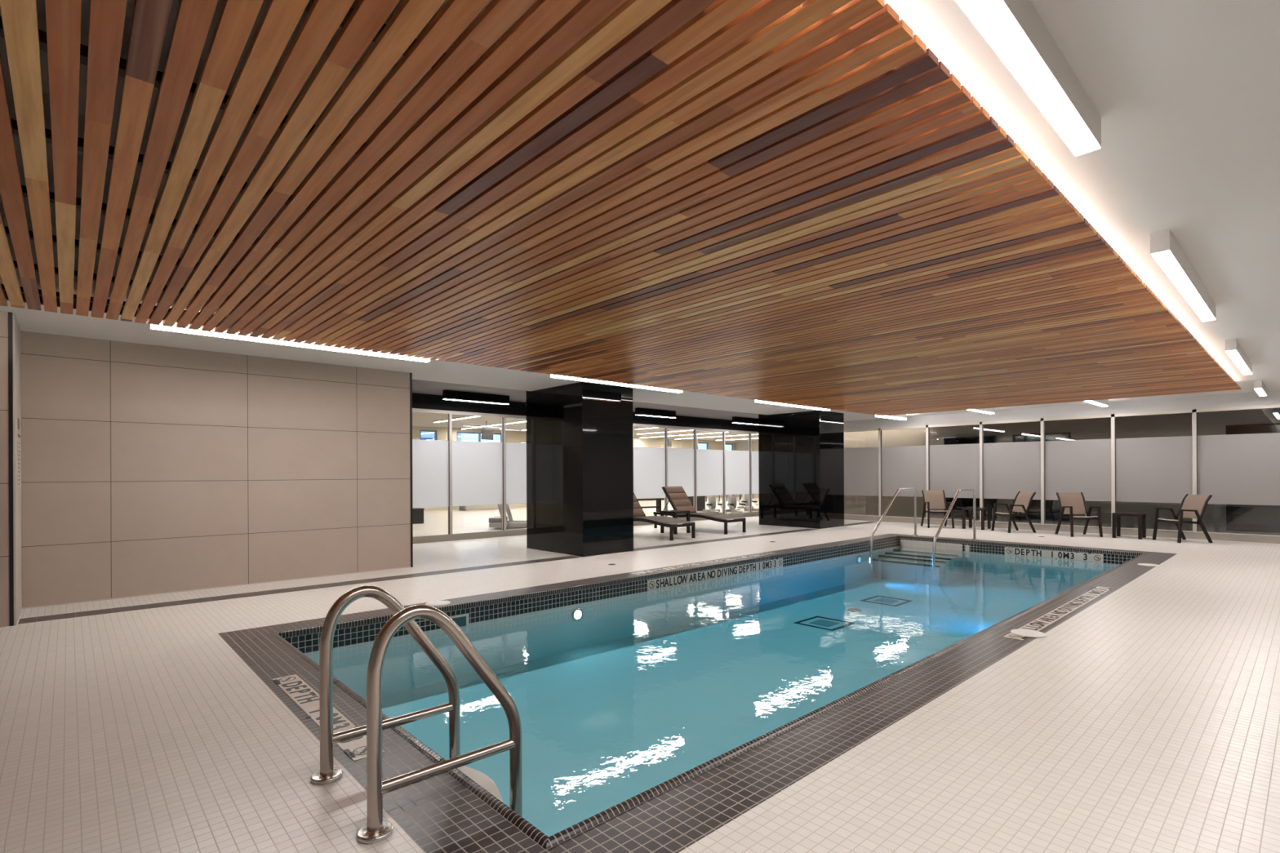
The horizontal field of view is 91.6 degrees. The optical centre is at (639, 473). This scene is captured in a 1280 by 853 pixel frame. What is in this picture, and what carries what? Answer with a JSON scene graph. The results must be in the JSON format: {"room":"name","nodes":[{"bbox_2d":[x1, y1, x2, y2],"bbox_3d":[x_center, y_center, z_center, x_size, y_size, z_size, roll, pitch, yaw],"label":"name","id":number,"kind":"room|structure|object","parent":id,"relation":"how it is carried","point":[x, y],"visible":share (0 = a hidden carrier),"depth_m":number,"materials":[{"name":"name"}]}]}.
{"room":"indoor swimming pool","nodes":[
{"label":"indoor swimming pool","id":0,"kind":"room"},
{"bbox_2d":[12,312,22,625],"bbox_3d":[-6.425,-0.070,6.418,0.014,3.100,1.015,0,0,-43],"label":"wall","id":1,"kind":"structure","parent":0,"point":[15,328],"depth_m":6.19,"materials":[{"name":"paint"}]},
{"bbox_2d":[8,311,13,626],"bbox_3d":[-6.113,-0.041,6.046,0.028,3.039,0.064,0,0,-43],"label":"trim","id":2,"kind":"structure","parent":1,"relation":"attached to","point":[10,314],"depth_m":6.02,"materials":[{"name":"black metal"}]},
{"bbox_2d":[16,413,21,488],"bbox_3d":[-6.443,-0.220,6.453,0.008,0.740,0.680,0,0,-43],"label":"notice","id":3,"kind":"object","parent":1,"relation":"attached to","point":[18,419],"visible":1,"depth_m":6.34,"materials":[{"name":"white paper"}]},
{"bbox_2d":[0,311,410,627],"bbox_3d":[-7.471,-0.066,7.708,8.430,3.100,4.340,0,0,-43],"label":"wall","id":4,"kind":"structure","parent":0,"point":[146,468],"depth_m":7.83,"materials":[{"name":"tile"}]},
{"bbox_2d":[22,566,410,608],"bbox_3d":[-5.166,1.468,8.252,4.309,0.012,0.006,0,0,-43],"label":"baseboard","id":5,"kind":"structure","parent":4,"relation":"attached to","point":[407,566],"depth_m":7.88,"materials":[{"name":"beige metal"}]},
{"bbox_2d":[409,373,413,567],"bbox_3d":[-3.581,-0.053,9.729,0.031,3.039,0.028,0,0,-43],"label":"trim","id":6,"kind":"structure","parent":4,"relation":"attached to","point":[411,374],"depth_m":9.72,"materials":[{"name":"black metal"}]},
{"bbox_2d":[412,426,735,511],"bbox_3d":[-4.142,-0.206,28.891,27.000,3.350,0.150,0,0,-43],"label":"wall","id":7,"kind":"structure","parent":0,"point":[513,437],"depth_m":27.62,"materials":[{"name":"beige paint"}]},
{"bbox_2d":[420,430,436,439],"bbox_3d":[-8.491,-0.596,24.903,0.700,2.270,0.060,0,0,-43],"label":"window","id":8,"kind":"structure","parent":7,"relation":"in","point":[434,431],"depth_m":25.01,"materials":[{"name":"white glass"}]},
{"bbox_2d":[457,431,501,442],"bbox_3d":[-6.816,-0.604,26.442,2.150,2.270,0.060,0,0,-43],"label":"window","id":9,"kind":"structure","parent":7,"relation":"in","point":[478,433],"depth_m":26.38,"materials":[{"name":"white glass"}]},
{"bbox_2d":[697,442,707,449],"bbox_3d":[3.547,-0.651,35.966,1.100,2.270,0.060,0,0,-43],"label":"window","id":10,"kind":"structure","parent":7,"relation":"in","point":[706,443],"depth_m":36.24,"materials":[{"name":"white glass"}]},
{"bbox_2d":[412,379,758,420],"bbox_3d":[0.207,-1.774,15.897,13.970,0.134,2.680,0,0,-43],"label":"ceiling","id":11,"kind":"structure","parent":0,"point":[425,387],"depth_m":13.66,"materials":[{"name":"paint"}]},
{"bbox_2d":[442,390,509,404],"bbox_3d":[-3.425,-1.599,13.089,1.480,0.189,0.110,0,0,-43],"label":"ceiling light","id":12,"kind":"object","parent":11,"relation":"attached to","point":[446,394],"visible":1,"depth_m":13.00,"materials":[{"name":"black paint"}]},
{"bbox_2d":[444,399,507,404],"bbox_3d":[-3.425,-1.506,13.089,1.472,0.004,0.102,0,0,-43],"label":"diffuser","id":13,"kind":"object","parent":12,"relation":"attached to","point":[484,401],"depth_m":13.13,"materials":[{"name":"white plastic"}]},
{"bbox_2d":[635,407,675,417],"bbox_3d":[0.430,-1.617,16.631,1.410,0.189,0.110,0,0,-43],"label":"ceiling light","id":14,"kind":"object","parent":11,"relation":"attached to","point":[638,411],"visible":1,"depth_m":16.53,"materials":[{"name":"black paint"}]},
{"bbox_2d":[635,414,673,417],"bbox_3d":[0.430,-1.524,16.631,1.402,0.004,0.102,0,0,-43],"label":"diffuser","id":15,"kind":"object","parent":14,"relation":"attached to","point":[656,415],"depth_m":16.70,"materials":[{"name":"white plastic"}]},
{"bbox_2d":[732,416,758,425],"bbox_3d":[3.371,-1.630,19.334,1.460,0.189,0.110,0,0,-43],"label":"ceiling light","id":16,"kind":"object","parent":11,"relation":"attached to","point":[735,420],"visible":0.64,"depth_m":19.13,"materials":[{"name":"black paint"}]},
{"bbox_2d":[412,412,758,441],"bbox_3d":[-0.344,-1.948,24.750,27.000,0.100,11.100,0,0,-43],"label":"ceiling","id":17,"kind":"structure","parent":0,"point":[419,419],"depth_m":24.66,"materials":[{"name":"paint"}]},
{"bbox_2d":[433,418,447,422],"bbox_3d":[-6.853,-1.839,21.406,0.407,0.060,1.525,0,0,-43],"label":"light","id":18,"kind":"object","parent":17,"relation":"attached to","point":[445,420],"depth_m":21.70,"materials":[{"name":"white plastic"}]},
{"bbox_2d":[452,415,477,420],"bbox_3d":[-5.839,-1.843,20.300,0.397,0.060,1.823,0,0,-43],"label":"light","id":19,"kind":"object","parent":17,"relation":"attached to","point":[454,419],"depth_m":20.44,"materials":[{"name":"white plastic"}]},
{"bbox_2d":[461,422,501,429],"bbox_3d":[-6.134,-1.842,23.898,0.480,0.060,3.519,0,0,-43],"label":"light","id":20,"kind":"object","parent":17,"relation":"attached to","point":[497,424],"depth_m":24.14,"materials":[{"name":"white plastic"}]},
{"bbox_2d":[481,421,493,439],"bbox_3d":[-5.454,-1.540,22.176,0.090,0.670,0.560,0,0,27],"label":"screen","id":21,"kind":"object","parent":17,"relation":"hanging from","point":[486,434],"visible":1,"depth_m":22.14,"materials":[{"name":"grey plastic"}]},
{"bbox_2d":[505,419,526,424],"bbox_3d":[-4.423,-1.850,22.038,0.463,0.060,1.963,0,0,-43],"label":"light","id":22,"kind":"object","parent":17,"relation":"attached to","point":[524,420],"depth_m":22.23,"materials":[{"name":"white plastic"}]},
{"bbox_2d":[634,426,653,429],"bbox_3d":[1.476,-1.877,24.248,0.120,0.060,4.900,0,0,-43],"label":"light","id":23,"kind":"object","parent":17,"relation":"attached to","point":[642,428],"visible":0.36,"depth_m":25.64,"materials":[{"name":"white plastic"}]},
{"bbox_2d":[636,431,663,434],"bbox_3d":[0.474,-1.872,28.134,0.712,0.060,1.964,0,0,-43],"label":"light","id":24,"kind":"object","parent":17,"relation":"attached to","point":[663,431],"depth_m":28.50,"materials":[{"name":"white plastic"}]},
{"bbox_2d":[639,435,663,438],"bbox_3d":[0.562,-1.873,31.234,0.773,0.060,2.222,0,0,-43],"label":"light","id":25,"kind":"object","parent":17,"relation":"attached to","point":[660,435],"depth_m":31.63,"materials":[{"name":"white plastic"}]},
{"bbox_2d":[667,430,671,446],"bbox_3d":[1.284,-1.546,27.551,0.090,0.720,0.560,0,0,17],"label":"screen","id":26,"kind":"object","parent":17,"relation":"hanging from","point":[669,441],"visible":0.89,"depth_m":27.53,"materials":[{"name":"grey plastic"}]},
{"bbox_2d":[668,429,689,431],"bbox_3d":[1.671,-1.878,26.825,0.724,0.060,1.267,0,0,-43],"label":"light","id":27,"kind":"object","parent":17,"relation":"attached to","point":[678,429],"depth_m":27.16,"materials":[{"name":"white plastic"}]},
{"bbox_2d":[668,431,727,435],"bbox_3d":[2.556,-1.882,29.056,0.771,0.060,3.336,0,0,-43],"label":"light","id":28,"kind":"object","parent":17,"relation":"attached to","point":[682,434],"depth_m":29.33,"materials":[{"name":"white plastic"}]},
{"bbox_2d":[674,433,752,439],"bbox_3d":[4.277,-1.890,31.101,0.120,0.060,7.000,0,0,-43],"label":"light","id":29,"kind":"object","parent":17,"relation":"attached to","point":[743,433],"visible":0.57,"depth_m":31.60,"materials":[{"name":"white plastic"}]},
{"bbox_2d":[715,436,758,440],"bbox_3d":[6.339,-1.899,32.995,0.120,0.060,6.000,0,0,-43],"label":"light","id":30,"kind":"object","parent":17,"relation":"attached to","point":[757,437],"visible":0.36,"depth_m":34.16,"materials":[{"name":"white plastic"}]},
{"bbox_2d":[412,392,759,543],"bbox_3d":[-0.655,-0.125,16.843,13.970,3.156,0.130,0,0,-43],"label":"window","id":31,"kind":"structure","parent":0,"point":[449,473],"depth_m":14.64,"materials":[{"name":"glass"}]},
{"bbox_2d":[413,497,759,536],"bbox_3d":[-0.328,1.476,24.750,27.000,0.050,11.100,0,0,-43],"label":"floor","id":32,"kind":"structure","parent":0,"point":[471,520],"depth_m":20.97,"materials":[{"name":"plastic"}]},
{"bbox_2d":[412,507,424,524],"bbox_3d":[-7.112,1.263,18.312,1.220,0.440,0.820,0,0,-43],"label":"storage box","id":33,"kind":"object","parent":32,"relation":"on","point":[417,513],"visible":0.36,"depth_m":18.31,"materials":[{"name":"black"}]},
{"bbox_2d":[459,506,466,511],"bbox_3d":[-6.390,1.180,25.359,1.860,0.598,0.500,0,0,-43],"label":"dumbbell rack","id":34,"kind":"object","parent":32,"relation":"on","point":[461,508],"visible":0.09,"depth_m":24.66,"materials":[{"name":"grey metal"}]},
{"bbox_2d":[488,504,526,527],"bbox_3d":[-3.050,0.804,16.669,1.870,1.320,0.870,0,0,0],"label":"treadmill","id":35,"kind":"object","parent":32,"relation":"on","point":[496,521],"visible":0.37,"depth_m":16.31,"materials":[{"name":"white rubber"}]},
{"bbox_2d":[636,497,664,511],"bbox_3d":[0.057,1.190,22.999,1.800,0.520,0.320,0,0,-31],"label":"weight bench","id":36,"kind":"object","parent":32,"relation":"on","point":[658,506],"visible":0.5,"depth_m":23.23,"materials":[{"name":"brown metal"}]},
{"bbox_2d":[688,495,705,511],"bbox_3d":[2.153,0.490,24.104,0.680,1.900,0.620,0,0,-1],"label":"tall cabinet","id":37,"kind":"object","parent":32,"relation":"on","point":[700,500],"visible":0.02,"depth_m":23.79,"materials":[{"name":"grey"}]},
{"bbox_2d":[696,434,697,448],"bbox_3d":[2.375,-0.069,26.086,0.600,3.015,1.851,0,0,7],"label":"cable machine","id":38,"kind":"object","parent":32,"relation":"on","point":[696,434],"visible":0.1,"depth_m":25.65,"materials":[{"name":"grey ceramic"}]},
{"bbox_2d":[702,495,727,513],"bbox_3d":[2.687,0.608,22.499,0.640,1.660,1.840,0,0,-1],"label":"elliptical trainer","id":39,"kind":"object","parent":32,"relation":"on","point":[712,499],"visible":0.39,"depth_m":22.87,"materials":[{"name":"white plastic"}]},
{"bbox_2d":[725,494,746,513],"bbox_3d":[3.467,0.604,22.537,0.640,1.660,1.840,0,0,-3],"label":"elliptical trainer","id":40,"kind":"object","parent":32,"relation":"on","point":[732,501],"visible":0.42,"depth_m":22.89,"materials":[{"name":"white plastic"}]},
{"bbox_2d":[737,493,759,511],"bbox_3d":[4.297,0.600,24.589,0.640,1.660,1.840,0,0,0],"label":"elliptical trainer","id":41,"kind":"object","parent":32,"relation":"on","point":[745,496],"visible":0.31,"depth_m":24.93,"materials":[{"name":"white plastic"}]},
{"bbox_2d":[0,0,1240,416],"bbox_3d":[1.544,-1.513,7.173,18.878,0.112,6.646,0,0,-43],"label":"ceiling","id":42,"kind":"structure","parent":0,"point":[797,202],"depth_m":3.35,"materials":[{"name":"brown wood"}]},
{"bbox_2d":[0,515,1279,852],"bbox_3d":[1.117,1.445,8.694,22.400,0.001,14.500,0,0,-43],"label":"floor","id":43,"kind":"structure","parent":0,"point":[1145,717],"depth_m":3.41,"materials":[{"name":"tile"}]},
{"bbox_2d":[271,674,384,760],"bbox_3d":[-1.968,1.456,3.835,0.215,0.005,1.720,0,0,-43],"label":"depth marker","id":44,"kind":"object","parent":43,"relation":"on","point":[304,696],"visible":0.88,"depth_m":3.81,"materials":[{"name":"tile"}]},
{"bbox_2d":[272,679,280,684],"bbox_3d":[-2.535,1.458,4.346,0.026,0.002,0.122,0,0,-43],"label":"print","id":45,"kind":"object","parent":44,"relation":"on","point":[277,682],"depth_m":4.36,"materials":[{"name":"black ceramic"}]},
{"bbox_2d":[343,748,355,758],"bbox_3d":[-1.507,1.453,3.227,0.026,0.002,0.122,0,0,-43],"label":"print","id":46,"kind":"object","parent":44,"relation":"on","point":[351,753],"depth_m":3.24,"materials":[{"name":"black ceramic"}]},
{"bbox_2d":[310,585,522,844],"bbox_3d":[-1.059,1.316,2.949,0.750,1.518,0.774,0,0,-43],"label":"pool ladder","id":47,"kind":"object","parent":43,"relation":"on","point":[376,829],"visible":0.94,"depth_m":2.92,"materials":[{"name":"metal"}]},
{"bbox_2d":[425,600,450,605],"bbox_3d":[-2.268,1.455,6.982,0.270,0.011,0.270,0,0,-43],"label":"lid","id":48,"kind":"object","parent":43,"relation":"on","point":[433,602],"visible":0.98,"depth_m":6.96,"materials":[{"name":"white plastic"}]},
{"bbox_2d":[525,382,634,557],"bbox_3d":[-1.165,-0.122,11.808,1.183,3.155,1.803,0,0,-43],"label":"column","id":49,"kind":"structure","parent":43,"relation":"on","point":[580,440],"depth_m":11.20,"materials":[{"name":"black glass"}]},
{"bbox_2d":[633,493,695,540],"bbox_3d":[0.117,0.901,14.553,0.752,1.097,2.480,0,0,-43],"label":"sun lounger","id":50,"kind":"object","parent":43,"relation":"on","point":[639,515],"visible":0.53,"depth_m":13.91,"materials":[{"name":"brown metal"}]},
{"bbox_2d":[633,494,644,515],"bbox_3d":[-0.320,0.697,15.027,0.650,0.675,0.537,0,0,-43],"label":"cushion","id":51,"kind":"object","parent":50,"relation":"on","point":[637,510],"depth_m":15.05,"materials":[{"name":"brown fabric"}]},
{"bbox_2d":[660,510,689,534],"bbox_3d":[0.856,1.176,15.110,0.510,0.540,0.510,0,0,-43],"label":"side table","id":52,"kind":"object","parent":43,"relation":"on","point":[675,513],"visible":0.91,"depth_m":15.05,"materials":[{"name":"brown metal"}]},
{"bbox_2d":[653,486,746,534],"bbox_3d":[1.466,0.895,15.834,0.752,1.097,2.480,0,0,-43],"label":"sun lounger","id":53,"kind":"object","parent":43,"relation":"on","point":[677,496],"visible":0.88,"depth_m":16.04,"materials":[{"name":"brown metal"}]},
{"bbox_2d":[664,486,695,511],"bbox_3d":[1.029,0.691,16.308,0.650,0.675,0.537,0,0,-43],"label":"cushion","id":54,"kind":"object","parent":53,"relation":"on","point":[677,496],"depth_m":16.26,"materials":[{"name":"brown fabric"}]},
{"bbox_2d":[631,552,777,574],"bbox_3d":[1.174,1.442,10.109,3.400,0.005,0.215,0,0,-43],"label":"depth marker","id":55,"kind":"object","parent":43,"relation":"on","point":[765,553],"visible":1,"depth_m":9.93,"materials":[{"name":"tile"}]},
{"bbox_2d":[270,535,1146,849],"bbox_3d":[2.767,1.827,8.304,12.600,0.820,4.465,0,0,-43],"label":"swimming pool","id":56,"kind":"object","parent":43,"relation":"in","point":[620,705],"visible":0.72,"depth_m":6.98,"materials":[{"name":"liquid"}]},
{"bbox_2d":[449,613,468,628],"bbox_3d":[-2.012,1.644,6.868,0.260,0.150,0.012,0,0,-43],"label":"skimmer","id":57,"kind":"object","parent":56,"relation":"attached to","point":[461,620],"visible":0.54,"depth_m":6.90,"materials":[{"name":"white plastic"}]},
{"bbox_2d":[571,608,582,621],"bbox_3d":[-0.799,1.811,7.972,0.170,0.170,0.027,0,0,-43],"label":"pool light","id":58,"kind":"object","parent":56,"relation":"attached to","point":[577,614],"visible":1,"depth_m":7.96,"materials":[{"name":"glass"}]},
{"bbox_2d":[647,556,782,591],"bbox_3d":[1.325,1.579,9.939,3.310,0.215,0.005,0,0,-43],"label":"depth marker","id":59,"kind":"object","parent":56,"relation":"attached to","point":[670,581],"visible":1,"depth_m":9.75,"materials":[{"name":"tile"}]},
{"bbox_2d":[794,616,855,631],"bbox_3d":[2.752,2.232,9.283,0.640,0.010,0.640,0,0,-43],"label":"drain","id":60,"kind":"object","parent":56,"relation":"on","point":[820,622],"visible":1,"depth_m":9.26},
{"bbox_2d":[847,608,862,612],"bbox_3d":[3.495,2.225,10.129,0.220,0.018,0.220,0,0,-43],"label":"inlet","id":61,"kind":"object","parent":56,"relation":"on","point":[853,610],"visible":1,"depth_m":10.08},
{"bbox_2d":[860,595,912,606],"bbox_3d":[4.306,2.225,10.873,0.640,0.010,0.640,0,0,-43],"label":"drain","id":62,"kind":"object","parent":56,"relation":"on","point":[881,600],"visible":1,"depth_m":10.84,"materials":[{"name":"black tile"}]},
{"bbox_2d":[872,539,969,586],"bbox_3d":[5.936,1.860,13.158,1.264,0.725,1.495,0,0,-43],"label":"steps","id":63,"kind":"structure","parent":56,"relation":"on","point":[920,575],"depth_m":12.83,"materials":[{"name":"tile"}]},
{"bbox_2d":[795,545,1120,582],"bbox_3d":[2.768,1.947,8.304,12.508,0.589,4.373,0,0,-43],"label":"steps","id":64,"kind":"object","parent":56,"relation":"in","point":[898,552],"visible":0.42,"depth_m":11.70,"materials":[{"name":"tile"}]},
{"bbox_2d":[1004,546,1103,562],"bbox_3d":[7.905,1.549,11.943,0.005,0.215,1.620,0,0,-43],"label":"depth marker","id":65,"kind":"object","parent":56,"relation":"attached to","point":[1089,557],"visible":0.94,"depth_m":11.89,"materials":[{"name":"tile"}]},
{"bbox_2d":[758,410,844,529],"bbox_3d":[4.389,-0.148,16.997,1.213,3.155,1.918,0,0,-43],"label":"column","id":66,"kind":"structure","parent":43,"relation":"on","point":[801,455],"depth_m":16.44,"materials":[{"name":"black glass"}]},
{"bbox_2d":[869,488,918,564],"bbox_3d":[5.527,1.097,13.502,2.186,1.536,0.120,0,0,-43],"label":"pool handrail","id":67,"kind":"object","parent":43,"relation":"on","point":[899,489],"visible":0.98,"depth_m":13.47,"materials":[{"name":"metal"}]},
{"bbox_2d":[920,489,954,528],"bbox_3d":[7.821,0.936,16.390,0.641,0.975,0.738,0,0,10],"label":"patio chair","id":68,"kind":"object","parent":43,"relation":"on","point":[931,499],"visible":0.9,"depth_m":16.56,"materials":[{"name":"beige fabric"}]},
{"bbox_2d":[932,488,977,571],"bbox_3d":[6.380,1.093,12.574,2.186,1.536,0.120,0,0,-43],"label":"pool handrail","id":69,"kind":"object","parent":43,"relation":"on","point":[973,491],"visible":0.98,"depth_m":12.51,"materials":[{"name":"metal"}]},
{"bbox_2d":[962,506,991,529],"bbox_3d":[8.573,1.141,15.845,0.510,0.540,0.510,0,0,-43],"label":"side table","id":70,"kind":"object","parent":43,"relation":"on","point":[982,509],"visible":0.99,"depth_m":15.82,"materials":[{"name":"brown metal"}]},
{"bbox_2d":[991,491,1035,533],"bbox_3d":[9.043,0.930,15.030,0.738,0.975,0.641,0,0,-5],"label":"patio chair","id":71,"kind":"object","parent":43,"relation":"on","point":[1022,502],"visible":1,"depth_m":15.01,"materials":[{"name":"beige fabric"}]},
{"bbox_2d":[1003,586,1113,640],"bbox_3d":[4.523,1.427,6.590,3.510,0.005,0.215,0,0,-43],"label":"depth marker","id":72,"kind":"object","parent":43,"relation":"on","point":[1052,616],"visible":1,"depth_m":6.39,"materials":[{"name":"tile"}]},
{"bbox_2d":[1010,629,1046,637],"bbox_3d":[3.469,1.425,5.558,0.270,0.011,0.270,0,0,-43],"label":"lid","id":73,"kind":"object","parent":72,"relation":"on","point":[1025,633],"visible":1,"depth_m":5.53,"materials":[{"name":"white plastic"}]},
{"bbox_2d":[1054,492,1102,537],"bbox_3d":[9.905,0.926,14.076,0.641,0.975,0.738,0,0,7],"label":"patio chair","id":74,"kind":"object","parent":43,"relation":"on","point":[1071,504],"visible":0.99,"depth_m":14.23,"materials":[{"name":"beige fabric"}]},
{"bbox_2d":[1111,511,1146,539],"bbox_3d":[10.656,1.131,13.549,0.510,0.540,0.510,0,0,-43],"label":"side table","id":75,"kind":"object","parent":43,"relation":"on","point":[1141,516],"visible":1,"depth_m":13.52,"materials":[{"name":"brown metal"}]},
{"bbox_2d":[1137,563,1159,566],"bbox_3d":[7.850,1.408,9.598,0.270,0.011,0.270,0,0,-43],"label":"lid","id":76,"kind":"object","parent":43,"relation":"on","point":[1141,564],"visible":1,"depth_m":9.58,"materials":[{"name":"white plastic"}]},
{"bbox_2d":[1152,493,1213,542],"bbox_3d":[11.179,0.921,12.807,0.738,0.975,0.641,0,0,-1],"label":"patio chair","id":77,"kind":"object","parent":43,"relation":"on","point":[1192,506],"visible":1,"depth_m":12.77,"materials":[{"name":"beige fabric"}]},
{"bbox_2d":[0,0,1279,421],"bbox_3d":[2.009,-1.724,7.707,22.400,0.250,11.820,0,0,-43],"label":"ceiling","id":78,"kind":"structure","parent":0,"point":[1185,94],"depth_m":3.12,"materials":[{"name":"paint"}]},
{"bbox_2d":[150,320,429,362],"bbox_3d":[-3.764,-1.504,7.059,2.820,0.143,0.100,0,0,-43],"label":"ceiling light","id":79,"kind":"object","parent":78,"relation":"attached to","point":[160,326],"visible":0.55,"depth_m":6.83,"materials":[{"name":"glowing white light diffuser"}]},
{"bbox_2d":[550,373,682,392],"bbox_3d":[-0.289,-1.520,10.253,2.780,0.143,0.100,0,0,-43],"label":"ceiling light","id":80,"kind":"object","parent":78,"relation":"attached to","point":[551,375],"visible":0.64,"depth_m":10.07,"materials":[{"name":"white plastic"}]},
{"bbox_2d":[754,400,830,410],"bbox_3d":[3.400,-1.537,13.643,2.760,0.143,0.100,0,0,-43],"label":"ceiling light","id":81,"kind":"object","parent":78,"relation":"attached to","point":[755,401],"visible":0.43,"depth_m":13.50,"materials":[{"name":"white plastic"}]},
{"bbox_2d":[875,414,906,420],"bbox_3d":[6.765,-1.553,16.735,1.620,0.143,0.100,0,0,-43],"label":"ceiling light","id":82,"kind":"object","parent":78,"relation":"attached to","point":[903,417],"visible":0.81,"depth_m":16.81,"materials":[{"name":"white plastic"}]},
{"bbox_2d":[967,408,994,413],"bbox_3d":[8.255,-1.560,15.062,1.550,0.143,0.100,0,0,-43],"label":"ceiling light","id":83,"kind":"object","parent":78,"relation":"attached to","point":[988,411],"visible":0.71,"depth_m":15.18,"materials":[{"name":"white plastic"}]},
{"bbox_2d":[955,0,1101,155],"bbox_3d":[0.999,-1.526,1.875,2.820,0.143,0.100,0,0,-43],"label":"ceiling light","id":84,"kind":"object","parent":78,"relation":"attached to","point":[1014,29],"visible":1,"depth_m":2.26,"materials":[{"name":"white plastic"}]},
{"bbox_2d":[1084,399,1107,406],"bbox_3d":[9.841,-1.567,13.410,1.650,0.143,0.100,0,0,-43],"label":"ceiling light","id":85,"kind":"object","parent":78,"relation":"attached to","point":[1099,402],"visible":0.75,"depth_m":13.49,"materials":[{"name":"white plastic"}]},
{"bbox_2d":[1150,229,1216,321],"bbox_3d":[4.475,-1.542,5.069,2.780,0.143,0.100,0,0,-43],"label":"ceiling light","id":86,"kind":"object","parent":78,"relation":"attached to","point":[1166,251],"visible":1,"depth_m":4.63,"materials":[{"name":"white plastic"}]},
{"bbox_2d":[1225,338,1252,374],"bbox_3d":[8.164,-1.559,8.459,2.760,0.143,0.100,0,0,-43],"label":"ceiling light","id":87,"kind":"object","parent":78,"relation":"attached to","point":[1233,349],"visible":1,"depth_m":8.05,"materials":[{"name":"white plastic"}]},
{"bbox_2d":[1225,350,1251,374],"bbox_3d":[8.164,-1.490,8.459,2.752,0.004,0.092,0,0,-43],"label":"diffuser","id":88,"kind":"object","parent":87,"relation":"attached to","point":[1236,357],"depth_m":8.30,"materials":[{"name":"white plastic"}]},
{"bbox_2d":[1253,380,1266,395],"bbox_3d":[11.529,-1.575,11.551,1.620,0.143,0.100,0,0,-43],"label":"ceiling light","id":89,"kind":"object","parent":78,"relation":"attached to","point":[1260,387],"visible":1,"depth_m":11.16,"materials":[{"name":"white plastic"}]},
{"bbox_2d":[1254,388,1266,395],"bbox_3d":[11.529,-1.505,11.551,1.612,0.004,0.092,0,0,-43],"label":"diffuser","id":90,"kind":"object","parent":89,"relation":"attached to","point":[1261,392],"depth_m":11.51,"materials":[{"name":"white plastic"}]},
{"bbox_2d":[735,440,759,497],"bbox_3d":[9.641,-0.269,33.918,0.100,3.350,11.100,0,0,-43],"label":"wall","id":91,"kind":"structure","parent":0,"point":[740,446],"depth_m":37.37,"materials":[{"name":"beige paint"}]},
{"bbox_2d":[844,408,1279,535],"bbox_3d":[11.173,-0.121,16.956,0.200,3.040,16.050,0,0,-43],"label":"wall","id":92,"kind":"structure","parent":0,"point":[1211,423],"depth_m":16.10,"materials":[{"name":"frosted glass"},{"name":"clear glass"},{"name":"metal"}]},
{"bbox_2d":[943,435,996,519],"bbox_3d":[9.728,0.120,18.358,0.028,2.410,1.450,0,0,-43],"label":"window","id":93,"kind":"structure","parent":92,"relation":"in","point":[960,503],"depth_m":18.39,"materials":[{"name":"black glass"}]},
{"bbox_2d":[1012,432,1071,523],"bbox_3d":[10.966,0.115,17.010,0.028,2.410,1.370,0,0,-43],"label":"window","id":94,"kind":"structure","parent":92,"relation":"in","point":[1052,510],"depth_m":16.94,"materials":[{"name":"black glass"}]},
{"bbox_2d":[1226,422,1279,533],"bbox_3d":[14.363,0.099,13.314,0.028,2.410,2.650,0,0,-43],"label":"window","id":95,"kind":"structure","parent":92,"relation":"in","point":[1241,517],"depth_m":13.96,"materials":[{"name":"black glass"}]},
{"bbox_2d":[844,390,1279,543],"bbox_3d":[9.305,-0.113,16.129,0.250,3.040,14.360,0,0,-43],"label":"window","id":96,"kind":"structure","parent":0,"point":[1232,468],"depth_m":14.69,"materials":[{"name":"glass"}]},
{"label":"outside","id":97,"kind":"structure","parent":0,"visible":0},
{"bbox_2d":[421,431,461,440],"bbox_3d":[-17.635,-5.469,43.548,9.000,20.000,4.040,0,0,-43],"label":"building","id":98,"kind":"structure","parent":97,"point":[424,435],"depth_m":43.50,"materials":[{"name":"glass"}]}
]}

